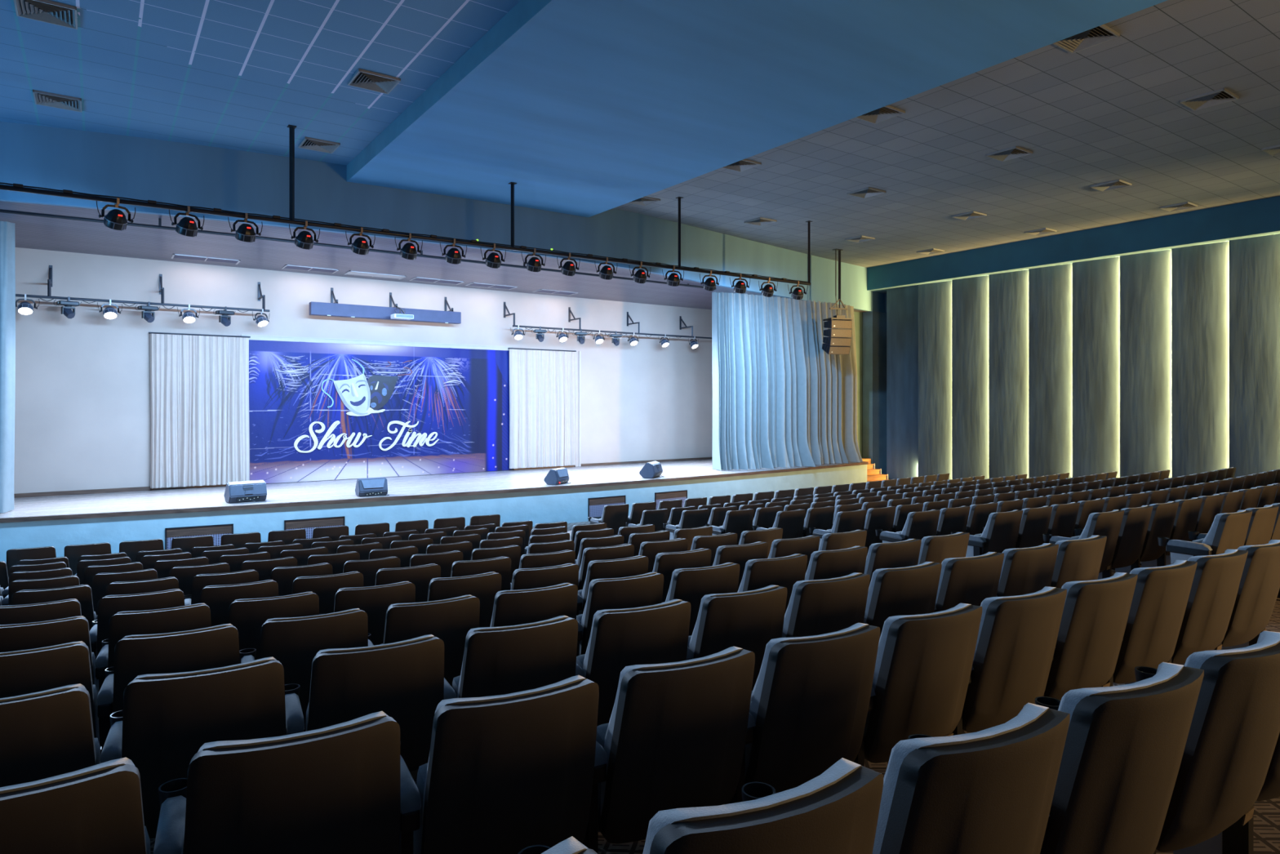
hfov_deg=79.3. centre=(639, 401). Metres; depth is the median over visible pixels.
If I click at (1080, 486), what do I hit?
seat
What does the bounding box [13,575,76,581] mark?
cushion
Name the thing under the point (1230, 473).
seat
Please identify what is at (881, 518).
cushion
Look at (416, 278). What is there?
recessed light
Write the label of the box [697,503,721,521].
seat
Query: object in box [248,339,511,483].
projection screen
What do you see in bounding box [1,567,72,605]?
seat
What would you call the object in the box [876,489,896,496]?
seat
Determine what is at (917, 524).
cushion
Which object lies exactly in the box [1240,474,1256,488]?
seat
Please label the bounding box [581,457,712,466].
baseboard
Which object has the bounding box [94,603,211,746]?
seat
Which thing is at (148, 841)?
seat cushion
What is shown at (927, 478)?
seat
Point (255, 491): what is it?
stage monitor
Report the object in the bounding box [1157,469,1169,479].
seat
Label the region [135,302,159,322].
lamp
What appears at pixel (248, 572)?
cushion
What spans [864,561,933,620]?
cushion
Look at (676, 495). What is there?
air vent
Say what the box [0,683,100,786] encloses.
seat
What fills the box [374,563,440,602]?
seat
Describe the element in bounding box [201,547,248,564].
seat
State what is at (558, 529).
seat
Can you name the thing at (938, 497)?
seat
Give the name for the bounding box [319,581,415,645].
seat
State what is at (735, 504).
seat
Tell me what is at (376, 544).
cushion
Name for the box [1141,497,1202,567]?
seat
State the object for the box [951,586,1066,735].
seat
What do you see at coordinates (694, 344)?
lamp
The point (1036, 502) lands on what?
seat
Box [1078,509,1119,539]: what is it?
cushion
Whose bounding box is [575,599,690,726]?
seat
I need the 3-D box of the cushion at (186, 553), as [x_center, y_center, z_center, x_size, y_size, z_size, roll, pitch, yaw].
[-5.156,1.902,8.427,0.476,0.516,0.223,0,0,-27]
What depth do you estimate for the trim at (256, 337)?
19.42 m
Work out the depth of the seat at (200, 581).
6.10 m
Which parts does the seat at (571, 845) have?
backrest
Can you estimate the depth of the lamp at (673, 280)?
16.84 m
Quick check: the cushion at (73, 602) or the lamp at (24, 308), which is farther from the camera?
the lamp at (24, 308)
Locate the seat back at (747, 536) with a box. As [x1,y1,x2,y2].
[738,527,778,544]
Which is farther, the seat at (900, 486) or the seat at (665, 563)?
the seat at (900, 486)
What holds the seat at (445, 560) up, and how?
on the floor at (1266, 815)
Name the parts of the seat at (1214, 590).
backrest, maker plate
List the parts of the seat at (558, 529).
backrest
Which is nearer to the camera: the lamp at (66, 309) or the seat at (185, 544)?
the seat at (185, 544)
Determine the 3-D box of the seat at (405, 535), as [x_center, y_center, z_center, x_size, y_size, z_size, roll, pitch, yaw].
[-3.378,2.225,10.664,0.566,0.932,0.532,0,0,-29]
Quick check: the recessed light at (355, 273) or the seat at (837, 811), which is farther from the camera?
the recessed light at (355, 273)
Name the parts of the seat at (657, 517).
armrest, backrest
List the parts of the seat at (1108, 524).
armrest, backrest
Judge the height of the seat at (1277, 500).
0.932 m
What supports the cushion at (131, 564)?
on the seat at (90, 571)
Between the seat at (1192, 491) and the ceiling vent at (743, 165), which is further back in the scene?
the ceiling vent at (743, 165)
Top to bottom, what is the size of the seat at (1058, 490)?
0.932 m
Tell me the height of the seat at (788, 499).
0.932 m
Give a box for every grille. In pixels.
[828,346,850,354]
[830,337,851,346]
[831,320,852,328]
[831,328,851,337]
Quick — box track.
[0,208,715,289]
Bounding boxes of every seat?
[0,560,8,589]
[0,586,4,595]
[0,595,3,605]
[0,598,81,624]
[0,615,97,689]
[0,640,99,743]
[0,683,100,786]
[0,757,150,853]
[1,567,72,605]
[2,561,66,598]
[6,546,56,577]
[8,575,79,605]
[11,584,96,630]
[16,556,69,567]
[64,542,111,575]
[74,552,127,575]
[76,556,131,585]
[80,561,142,591]
[89,588,184,696]
[92,568,157,615]
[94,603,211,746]
[96,577,178,619]
[96,623,239,755]
[99,657,286,838]
[119,538,164,562]
[135,548,182,563]
[141,551,191,569]
[153,556,208,578]
[153,711,400,853]
[168,562,230,595]
[171,535,213,553]
[184,569,258,605]
[191,544,235,558]
[200,579,278,626]
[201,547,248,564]
[218,551,270,572]
[220,532,261,548]
[228,591,319,659]
[239,608,368,731]
[240,556,297,581]
[243,540,284,553]
[257,543,302,559]
[267,528,306,544]
[271,562,333,595]
[280,546,328,566]
[284,634,444,779]
[292,536,332,549]
[292,571,363,613]
[307,551,359,574]
[311,539,353,554]
[312,525,348,541]
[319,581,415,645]
[337,542,382,559]
[338,533,376,544]
[342,556,400,586]
[355,522,389,537]
[360,535,401,549]
[368,546,417,567]
[368,594,479,687]
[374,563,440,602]
[382,529,418,540]
[390,537,433,554]
[395,520,428,533]
[398,675,599,853]
[408,531,446,544]
[409,550,462,577]
[424,526,458,536]
[426,541,472,560]
[426,571,501,627]
[433,516,465,529]
[440,533,480,551]
[444,615,577,699]
[450,556,511,591]
[453,528,488,540]
[464,523,497,533]
[469,514,500,526]
[471,545,520,582]
[479,536,522,556]
[486,529,525,554]
[489,582,577,626]
[494,524,529,547]
[502,520,533,537]
[510,550,575,589]
[510,563,578,590]
[517,757,883,853]
[524,526,567,554]
[526,532,569,554]
[527,539,574,554]
[533,521,567,528]
[541,835,597,853]
[569,522,606,541]
[573,528,613,559]
[574,534,623,570]
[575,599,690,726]
[576,555,648,615]
[576,572,663,656]
[577,543,634,590]
[582,646,755,853]
[588,503,628,535]
[617,524,654,543]
[625,508,668,531]
[627,501,656,524]
[627,530,670,556]
[638,537,688,573]
[652,547,711,602]
[657,499,682,520]
[662,508,709,539]
[663,562,739,635]
[666,506,695,525]
[672,525,712,551]
[683,497,706,509]
[686,584,786,690]
[690,532,737,566]
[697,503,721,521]
[705,508,754,545]
[707,494,730,506]
[707,505,737,526]
[712,541,768,589]
[723,501,746,510]
[728,622,879,804]
[730,493,752,504]
[737,553,807,613]
[738,502,764,520]
[738,527,782,558]
[742,702,1070,853]
[747,498,769,507]
[751,506,782,530]
[752,491,774,502]
[752,509,805,538]
[764,500,789,511]
[768,535,819,572]
[770,497,792,504]
[773,488,794,499]
[782,572,870,637]
[783,502,809,517]
[790,497,813,507]
[792,494,813,499]
[793,487,813,497]
[801,506,835,537]
[804,546,867,580]
[808,509,866,547]
[810,500,835,507]
[813,485,831,497]
[813,492,833,502]
[813,496,835,502]
[818,529,866,551]
[831,484,849,493]
[831,502,862,527]
[833,490,852,499]
[834,497,859,511]
[835,493,857,503]
[848,482,866,491]
[852,488,870,493]
[853,603,982,766]
[856,491,877,500]
[858,495,881,505]
[861,500,888,514]
[863,506,896,552]
[863,561,942,638]
[864,538,921,586]
[865,480,881,488]
[870,487,887,492]
[875,509,940,542]
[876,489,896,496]
[880,479,897,487]
[881,493,902,501]
[887,484,903,490]
[887,497,911,506]
[892,502,923,533]
[895,487,914,493]
[896,477,911,485]
[902,490,923,498]
[903,483,919,488]
[907,662,1204,853]
[910,475,924,484]
[911,494,934,504]
[913,485,931,492]
[917,532,969,564]
[919,481,933,486]
[922,488,942,496]
[922,500,948,511]
[923,474,937,482]
[930,484,947,489]
[933,480,947,484]
[933,492,955,502]
[933,551,1004,612]
[935,506,969,535]
[936,473,949,480]
[941,486,959,493]
[946,478,960,483]
[946,482,962,488]
[947,497,972,507]
[951,510,1022,556]
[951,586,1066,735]
[955,490,975,498]
[959,484,976,491]
[960,476,973,482]
[962,480,977,485]
[965,502,997,535]
[971,494,995,504]
[972,475,984,480]
[974,488,994,496]
[975,482,991,489]
[976,478,991,484]
[982,506,1052,548]
[990,476,1003,483]
[991,480,1007,488]
[992,485,1011,494]
[993,492,1015,502]
[995,498,1023,512]
[995,542,1058,596]
[1002,475,1015,480]
[1006,479,1021,485]
[1010,484,1027,492]
[1013,489,1035,500]
[1014,474,1026,479]
[1020,477,1034,484]
[1022,496,1047,509]
[1026,481,1043,489]
[1033,475,1046,483]
[1033,487,1053,497]
[1035,631,1279,853]
[1042,480,1057,488]
[1042,509,1124,573]
[1043,572,1137,700]
[1044,502,1079,542]
[1045,474,1058,480]
[1045,493,1069,506]
[1050,535,1106,588]
[1051,484,1070,494]
[1056,478,1071,486]
[1057,472,1069,479]
[1067,490,1089,503]
[1068,482,1085,492]
[1069,475,1084,484]
[1072,498,1105,536]
[1074,505,1152,579]
[1081,474,1095,482]
[1084,480,1100,490]
[1087,487,1108,500]
[1093,472,1106,480]
[1097,478,1114,488]
[1102,495,1128,512]
[1104,471,1117,479]
[1106,484,1126,497]
[1106,560,1197,686]
[1111,492,1149,569]
[1112,476,1126,486]
[1115,501,1178,573]
[1123,482,1142,495]
[1124,475,1138,484]
[1124,549,1248,684]
[1134,666,1279,853]
[1136,472,1150,483]
[1139,480,1157,492]
[1140,488,1168,564]
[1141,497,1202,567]
[1147,471,1160,481]
[1154,478,1171,490]
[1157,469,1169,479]
[1157,510,1252,564]
[1165,486,1186,502]
[1165,493,1224,565]
[1168,475,1184,488]
[1177,539,1279,666]
[1181,474,1196,486]
[1182,483,1202,499]
[1187,504,1279,545]
[1193,472,1207,484]
[1199,480,1217,496]
[1204,470,1217,482]
[1213,478,1231,493]
[1214,468,1227,479]
[1218,490,1244,513]
[1224,466,1235,479]
[1228,476,1244,492]
[1238,487,1261,510]
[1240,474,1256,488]
[1252,472,1266,487]
[1256,484,1277,507]
[1262,470,1277,485]
[1270,502,1279,540]
[1272,483,1279,503]
[1273,468,1279,483]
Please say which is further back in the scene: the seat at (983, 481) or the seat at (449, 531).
the seat at (983, 481)
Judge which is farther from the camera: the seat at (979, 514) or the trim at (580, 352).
the trim at (580, 352)
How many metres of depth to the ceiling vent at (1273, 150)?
13.74 m
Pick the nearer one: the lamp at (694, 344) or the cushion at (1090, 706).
the cushion at (1090, 706)
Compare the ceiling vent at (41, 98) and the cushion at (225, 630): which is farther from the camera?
the ceiling vent at (41, 98)
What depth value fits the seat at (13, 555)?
9.20 m
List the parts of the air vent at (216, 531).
panel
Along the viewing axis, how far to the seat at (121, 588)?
5.85 m
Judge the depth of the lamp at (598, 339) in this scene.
22.57 m
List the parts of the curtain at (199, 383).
curtain rail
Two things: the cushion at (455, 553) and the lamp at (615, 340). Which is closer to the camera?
the cushion at (455, 553)
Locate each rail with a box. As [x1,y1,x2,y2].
[15,265,269,312]
[503,302,711,338]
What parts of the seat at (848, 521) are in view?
arm, armrest, backrest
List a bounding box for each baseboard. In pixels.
[13,486,151,497]
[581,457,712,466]
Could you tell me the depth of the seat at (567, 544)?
7.45 m
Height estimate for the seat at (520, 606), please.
0.932 m
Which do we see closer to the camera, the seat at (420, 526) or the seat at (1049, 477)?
the seat at (420, 526)
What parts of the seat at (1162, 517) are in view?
panel, leg, backrest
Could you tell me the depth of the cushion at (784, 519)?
10.30 m
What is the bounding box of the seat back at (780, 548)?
[768,535,814,558]
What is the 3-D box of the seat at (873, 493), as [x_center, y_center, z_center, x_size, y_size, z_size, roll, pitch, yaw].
[4.001,2.110,14.156,0.566,0.932,0.532,0,0,-35]
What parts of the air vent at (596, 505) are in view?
panel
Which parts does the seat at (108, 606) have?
armrest, arm, leg, panel, backrest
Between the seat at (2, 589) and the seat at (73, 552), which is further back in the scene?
the seat at (73, 552)
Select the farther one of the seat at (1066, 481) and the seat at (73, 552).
the seat at (1066, 481)
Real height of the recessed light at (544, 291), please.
0.032 m
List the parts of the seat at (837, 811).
backrest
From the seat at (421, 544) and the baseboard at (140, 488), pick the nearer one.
the seat at (421, 544)
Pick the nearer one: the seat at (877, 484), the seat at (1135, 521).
the seat at (1135, 521)
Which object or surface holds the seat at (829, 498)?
on the floor at (1266, 815)
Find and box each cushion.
[0,598,78,607]
[0,615,85,626]
[0,640,85,654]
[0,683,85,701]
[0,757,134,793]
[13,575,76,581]
[14,561,64,565]
[15,567,69,572]
[17,584,88,591]
[23,556,66,559]
[81,556,128,560]
[82,552,125,555]
[88,561,139,566]
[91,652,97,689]
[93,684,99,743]
[94,737,100,764]
[97,568,154,573]
[104,588,180,596]
[111,577,175,582]
[115,603,206,613]
[123,623,233,638]
[134,657,275,679]
[144,826,150,853]
[145,551,188,555]
[158,556,205,560]
[174,562,226,567]
[196,569,254,575]
[197,711,387,751]
[205,547,243,551]
[205,579,273,586]
[222,551,264,555]
[233,591,312,601]
[244,556,293,561]
[265,608,359,622]
[275,562,327,568]
[282,546,323,551]
[295,571,358,578]
[305,702,309,731]
[309,551,355,556]
[315,634,435,655]
[337,581,408,590]
[339,542,378,546]
[345,556,394,562]
[372,546,414,550]
[377,563,435,570]
[388,594,472,607]
[391,537,428,542]
[411,550,457,556]
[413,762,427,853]
[426,541,468,546]
[430,571,494,581]
[440,533,475,538]
[452,675,460,697]
[453,556,505,563]
[472,545,515,551]
[479,536,518,545]
[486,529,522,538]
[573,528,609,542]
[576,613,582,655]
[576,653,585,669]
[577,589,582,614]
[582,599,682,677]
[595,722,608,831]
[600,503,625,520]
[617,524,652,534]
[627,530,663,543]
[629,501,653,518]
[639,508,664,525]
[672,525,709,539]
[678,508,704,528]
[687,635,691,647]
[688,584,778,658]
[721,508,750,529]
[752,506,777,525]
[772,509,800,528]
[831,509,862,533]
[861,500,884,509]
[863,506,892,529]
[864,538,915,573]
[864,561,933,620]
[864,603,971,736]
[893,502,919,525]
[901,509,936,537]
[966,502,994,526]
[972,586,1056,665]
[980,510,1017,555]
[1019,506,1047,526]
[1050,502,1075,509]
[1055,535,1099,554]
[1057,662,1183,726]
[1061,572,1126,604]
[1078,498,1100,502]
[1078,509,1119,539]
[1120,505,1147,511]
[1129,560,1186,574]
[1149,501,1173,506]
[1174,497,1197,501]
[1184,631,1279,668]
[1187,549,1238,561]
[1191,537,1204,542]
[1197,493,1219,497]
[1201,510,1245,547]
[1218,490,1239,493]
[1236,539,1279,550]
[1238,487,1257,490]
[1244,504,1272,510]
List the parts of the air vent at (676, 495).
panel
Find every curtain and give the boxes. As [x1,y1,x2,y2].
[0,221,15,513]
[148,332,250,488]
[507,347,576,468]
[711,291,862,470]
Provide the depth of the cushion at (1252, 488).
8.92 m
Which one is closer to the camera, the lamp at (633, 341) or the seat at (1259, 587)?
the seat at (1259, 587)
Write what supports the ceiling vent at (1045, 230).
in the ceiling at (231, 74)
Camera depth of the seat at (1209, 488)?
10.69 m
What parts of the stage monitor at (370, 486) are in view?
panel, connector panel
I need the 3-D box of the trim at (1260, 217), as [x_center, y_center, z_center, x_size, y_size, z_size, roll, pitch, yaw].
[14.330,-4.120,17.579,1.340,0.760,22.300,0,0,-35]
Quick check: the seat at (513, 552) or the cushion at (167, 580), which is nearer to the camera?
the cushion at (167, 580)
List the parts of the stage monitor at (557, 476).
panel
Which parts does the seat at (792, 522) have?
armrest, backrest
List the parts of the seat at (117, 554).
backrest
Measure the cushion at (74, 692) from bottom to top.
0.516 m
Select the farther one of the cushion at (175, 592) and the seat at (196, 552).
the seat at (196, 552)
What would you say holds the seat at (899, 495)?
on the floor at (1266, 815)
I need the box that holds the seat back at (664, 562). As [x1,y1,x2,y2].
[652,547,704,572]
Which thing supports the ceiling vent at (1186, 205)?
in the ceiling at (231, 74)
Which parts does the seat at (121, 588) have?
backrest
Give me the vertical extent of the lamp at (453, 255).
0.465 m
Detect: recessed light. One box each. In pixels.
[170,253,240,264]
[281,264,338,273]
[344,271,406,279]
[408,276,464,284]
[464,282,517,289]
[532,288,578,295]
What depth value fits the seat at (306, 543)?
9.90 m
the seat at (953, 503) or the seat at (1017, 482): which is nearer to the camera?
the seat at (953, 503)
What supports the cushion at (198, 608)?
on the seat at (193, 616)
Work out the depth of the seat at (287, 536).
10.50 m
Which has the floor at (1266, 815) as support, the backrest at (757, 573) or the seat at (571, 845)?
the seat at (571, 845)
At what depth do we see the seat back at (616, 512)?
13.07 m
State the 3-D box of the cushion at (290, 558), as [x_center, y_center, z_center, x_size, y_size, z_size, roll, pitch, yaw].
[-3.473,1.715,7.234,0.476,0.516,0.223,0,0,-28]
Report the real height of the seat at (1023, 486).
0.932 m
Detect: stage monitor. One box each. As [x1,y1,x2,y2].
[223,480,266,503]
[355,476,389,497]
[543,467,570,484]
[639,461,662,478]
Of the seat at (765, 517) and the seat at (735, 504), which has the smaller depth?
the seat at (765, 517)
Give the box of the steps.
[862,457,888,481]
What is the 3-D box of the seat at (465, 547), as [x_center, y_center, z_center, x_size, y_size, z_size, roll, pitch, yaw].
[-2.089,1.923,8.119,0.566,0.932,0.532,0,0,-29]
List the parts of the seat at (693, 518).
arm, panel, armrest, backrest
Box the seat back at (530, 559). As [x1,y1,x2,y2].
[519,550,568,566]
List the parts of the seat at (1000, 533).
panel, leg, arm, armrest, backrest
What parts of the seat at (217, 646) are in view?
armrest, leg, arm, backrest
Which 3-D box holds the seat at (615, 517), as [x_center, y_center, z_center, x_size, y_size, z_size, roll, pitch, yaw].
[-0.527,2.215,13.286,0.566,0.932,0.532,0,0,-32]
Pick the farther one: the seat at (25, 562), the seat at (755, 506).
the seat at (755, 506)
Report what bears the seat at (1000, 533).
on the floor at (1266, 815)
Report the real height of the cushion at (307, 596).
0.516 m
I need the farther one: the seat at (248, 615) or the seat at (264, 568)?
the seat at (264, 568)
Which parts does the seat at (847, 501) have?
backrest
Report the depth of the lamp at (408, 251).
13.62 m
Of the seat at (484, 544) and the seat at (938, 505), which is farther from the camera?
the seat at (938, 505)
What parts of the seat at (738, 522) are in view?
armrest, arm, backrest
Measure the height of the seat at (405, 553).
0.932 m
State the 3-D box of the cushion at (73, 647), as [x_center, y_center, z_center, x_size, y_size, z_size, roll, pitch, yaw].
[-2.568,1.267,3.219,0.476,0.516,0.223,0,0,-27]
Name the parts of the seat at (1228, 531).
panel, arm, armrest, backrest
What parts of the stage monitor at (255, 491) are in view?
handle, connector panel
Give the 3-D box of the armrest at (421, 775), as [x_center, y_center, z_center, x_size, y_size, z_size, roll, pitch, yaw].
[-0.437,1.219,2.332,0.470,0.341,0.177,0,0,-28]
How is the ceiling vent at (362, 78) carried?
in the ceiling at (231, 74)
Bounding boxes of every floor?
[0,458,866,518]
[149,520,1279,853]
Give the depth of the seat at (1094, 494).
10.81 m
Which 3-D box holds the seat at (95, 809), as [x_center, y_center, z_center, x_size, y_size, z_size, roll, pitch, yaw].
[-1.440,1.262,1.761,0.566,0.932,0.532,0,0,-28]
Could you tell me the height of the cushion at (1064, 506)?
0.516 m
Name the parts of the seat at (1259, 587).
panel, backrest, leg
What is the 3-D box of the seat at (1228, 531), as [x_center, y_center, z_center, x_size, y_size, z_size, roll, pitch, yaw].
[4.731,1.361,6.439,0.566,0.932,0.532,0,0,-33]
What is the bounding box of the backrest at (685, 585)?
[665,562,733,601]
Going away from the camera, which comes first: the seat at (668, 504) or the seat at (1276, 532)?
the seat at (1276, 532)
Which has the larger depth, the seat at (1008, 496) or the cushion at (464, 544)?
the seat at (1008, 496)
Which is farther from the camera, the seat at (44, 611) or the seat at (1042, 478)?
the seat at (1042, 478)
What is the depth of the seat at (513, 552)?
7.21 m
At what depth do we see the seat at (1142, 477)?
14.50 m
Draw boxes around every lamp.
[15,293,39,315]
[53,296,81,318]
[96,197,135,231]
[97,299,122,319]
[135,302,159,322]
[168,205,204,236]
[177,304,199,323]
[213,306,235,326]
[227,213,262,242]
[252,308,269,327]
[288,220,319,249]
[345,226,375,255]
[395,233,422,259]
[440,238,466,264]
[480,243,506,268]
[510,324,525,339]
[521,248,546,271]
[531,326,548,342]
[555,327,568,342]
[556,253,579,275]
[573,328,588,343]
[591,329,605,343]
[594,257,617,279]
[608,331,622,346]
[626,332,639,346]
[629,261,650,283]
[658,333,670,346]
[662,265,684,286]
[688,336,698,348]
[699,270,719,290]
[729,273,750,293]
[758,277,777,297]
[787,280,807,299]
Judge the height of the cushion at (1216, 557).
0.516 m
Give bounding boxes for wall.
[0,121,884,312]
[0,464,866,563]
[13,247,712,493]
[853,311,862,457]
[884,233,1279,479]
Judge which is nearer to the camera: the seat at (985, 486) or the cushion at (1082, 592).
the cushion at (1082, 592)
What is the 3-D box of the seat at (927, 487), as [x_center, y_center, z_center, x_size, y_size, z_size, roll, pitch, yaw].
[5.370,2.110,15.152,0.566,0.932,0.532,0,0,-37]
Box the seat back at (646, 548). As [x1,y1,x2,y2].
[638,537,684,555]
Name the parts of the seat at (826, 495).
backrest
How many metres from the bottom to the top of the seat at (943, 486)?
0.932 m
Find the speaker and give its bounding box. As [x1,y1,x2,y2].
[822,248,853,354]
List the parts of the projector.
panel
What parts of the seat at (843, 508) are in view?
backrest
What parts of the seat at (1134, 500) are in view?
backrest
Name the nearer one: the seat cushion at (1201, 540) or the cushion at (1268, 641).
the cushion at (1268, 641)
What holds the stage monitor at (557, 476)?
on the floor at (340, 489)
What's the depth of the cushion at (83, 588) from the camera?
5.68 m
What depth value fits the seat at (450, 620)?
3.91 m
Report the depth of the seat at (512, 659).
3.07 m
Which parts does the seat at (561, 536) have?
backrest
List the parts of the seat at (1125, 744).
arm, backrest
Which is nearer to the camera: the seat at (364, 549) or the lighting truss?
the seat at (364, 549)
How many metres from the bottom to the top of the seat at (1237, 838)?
0.932 m
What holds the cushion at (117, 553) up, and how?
on the seat at (117, 554)
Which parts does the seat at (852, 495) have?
backrest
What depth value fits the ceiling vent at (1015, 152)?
13.96 m
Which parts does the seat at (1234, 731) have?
backrest, maker plate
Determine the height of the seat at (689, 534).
0.932 m
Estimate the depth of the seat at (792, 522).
10.34 m
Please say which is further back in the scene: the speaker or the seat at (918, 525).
the speaker
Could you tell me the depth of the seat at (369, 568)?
6.64 m
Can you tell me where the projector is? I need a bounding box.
[390,306,413,319]
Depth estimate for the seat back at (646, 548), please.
6.77 m
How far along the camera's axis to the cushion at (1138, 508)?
7.33 m
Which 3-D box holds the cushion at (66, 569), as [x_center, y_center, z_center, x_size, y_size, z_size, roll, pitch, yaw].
[-5.573,1.812,7.214,0.476,0.516,0.223,0,0,-27]
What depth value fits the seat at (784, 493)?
15.26 m
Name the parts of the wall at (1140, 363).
wall panel, wall panel, wall panel, wall panel, wall panel, wall panel, wall panel, wall panel, wall panel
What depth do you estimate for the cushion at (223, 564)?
6.92 m
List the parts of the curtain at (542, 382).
curtain rail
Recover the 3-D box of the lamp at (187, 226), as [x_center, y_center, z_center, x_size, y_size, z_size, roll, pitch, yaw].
[-6.922,-2.745,11.800,0.414,0.465,0.315,0,0,-17]
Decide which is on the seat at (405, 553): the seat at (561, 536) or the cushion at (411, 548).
the cushion at (411, 548)
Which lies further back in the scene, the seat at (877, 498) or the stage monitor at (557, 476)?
the stage monitor at (557, 476)
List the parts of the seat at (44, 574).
armrest, backrest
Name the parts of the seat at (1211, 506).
panel, backrest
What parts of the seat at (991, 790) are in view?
backrest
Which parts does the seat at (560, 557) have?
backrest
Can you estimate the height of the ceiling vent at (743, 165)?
0.034 m
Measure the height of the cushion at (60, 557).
0.516 m
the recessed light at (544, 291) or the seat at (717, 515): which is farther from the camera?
the recessed light at (544, 291)
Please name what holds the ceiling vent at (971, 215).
in the ceiling at (231, 74)
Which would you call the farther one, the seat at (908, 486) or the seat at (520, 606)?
the seat at (908, 486)
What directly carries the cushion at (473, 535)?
on the seat at (475, 539)
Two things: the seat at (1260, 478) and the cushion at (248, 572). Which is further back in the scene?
the seat at (1260, 478)
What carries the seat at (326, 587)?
on the floor at (1266, 815)
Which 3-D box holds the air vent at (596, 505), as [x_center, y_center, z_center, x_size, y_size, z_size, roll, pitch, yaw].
[-0.783,2.500,18.374,1.040,0.480,0.030,0,0,-34]
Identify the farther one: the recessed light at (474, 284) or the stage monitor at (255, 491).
the recessed light at (474, 284)
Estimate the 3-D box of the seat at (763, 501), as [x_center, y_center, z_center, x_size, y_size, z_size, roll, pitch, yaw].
[2.015,2.225,14.006,0.566,0.932,0.532,0,0,-34]
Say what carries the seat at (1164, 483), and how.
on the floor at (1266, 815)
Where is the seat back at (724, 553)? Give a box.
[712,541,761,565]
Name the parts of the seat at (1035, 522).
backrest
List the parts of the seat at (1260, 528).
armrest, backrest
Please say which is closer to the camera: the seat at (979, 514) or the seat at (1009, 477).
the seat at (979, 514)
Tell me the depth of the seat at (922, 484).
16.76 m
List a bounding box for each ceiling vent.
[13,0,77,29]
[32,89,82,112]
[297,136,340,153]
[347,68,400,94]
[627,196,660,205]
[722,159,761,172]
[743,217,777,226]
[844,235,875,242]
[847,186,885,198]
[855,105,905,124]
[916,248,944,254]
[951,211,986,220]
[985,146,1032,161]
[1024,227,1057,235]
[1053,24,1119,53]
[1089,179,1132,191]
[1159,201,1198,211]
[1178,88,1239,111]
[1261,144,1279,155]
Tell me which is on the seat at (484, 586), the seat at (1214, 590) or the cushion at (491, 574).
the cushion at (491, 574)
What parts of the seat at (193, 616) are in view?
armrest, arm, leg, backrest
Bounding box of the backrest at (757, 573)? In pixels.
[737,553,799,592]
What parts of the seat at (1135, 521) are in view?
panel, leg, backrest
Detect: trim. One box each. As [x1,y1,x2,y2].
[0,462,868,522]
[240,333,511,351]
[574,350,581,466]
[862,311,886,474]
[866,195,1279,293]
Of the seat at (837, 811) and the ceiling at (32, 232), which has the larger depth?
the ceiling at (32, 232)
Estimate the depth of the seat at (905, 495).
13.25 m
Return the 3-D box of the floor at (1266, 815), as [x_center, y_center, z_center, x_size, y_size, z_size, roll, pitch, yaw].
[2.084,2.151,8.777,31.500,1.299,24.942,0,0,-35]
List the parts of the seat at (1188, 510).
panel, leg, backrest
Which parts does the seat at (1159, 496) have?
backrest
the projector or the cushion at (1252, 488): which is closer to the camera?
the cushion at (1252, 488)
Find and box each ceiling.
[0,0,1279,267]
[0,200,867,312]
[346,0,1167,217]
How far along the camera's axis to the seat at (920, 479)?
17.96 m
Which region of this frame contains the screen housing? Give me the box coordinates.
[309,287,461,324]
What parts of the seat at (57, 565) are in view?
armrest, backrest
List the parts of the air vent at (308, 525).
frame, panel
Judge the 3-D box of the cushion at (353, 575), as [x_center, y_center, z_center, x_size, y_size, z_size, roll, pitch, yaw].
[-2.252,1.485,5.563,0.476,0.516,0.223,0,0,-28]
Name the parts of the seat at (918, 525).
arm, armrest, backrest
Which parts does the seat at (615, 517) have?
armrest, backrest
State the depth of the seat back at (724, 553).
6.01 m
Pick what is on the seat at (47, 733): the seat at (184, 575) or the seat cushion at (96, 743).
the seat cushion at (96, 743)
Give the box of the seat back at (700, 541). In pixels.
[690,532,730,550]
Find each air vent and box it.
[164,524,233,549]
[284,515,344,538]
[587,495,626,518]
[654,489,687,509]
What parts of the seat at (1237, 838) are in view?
panel, leg, backrest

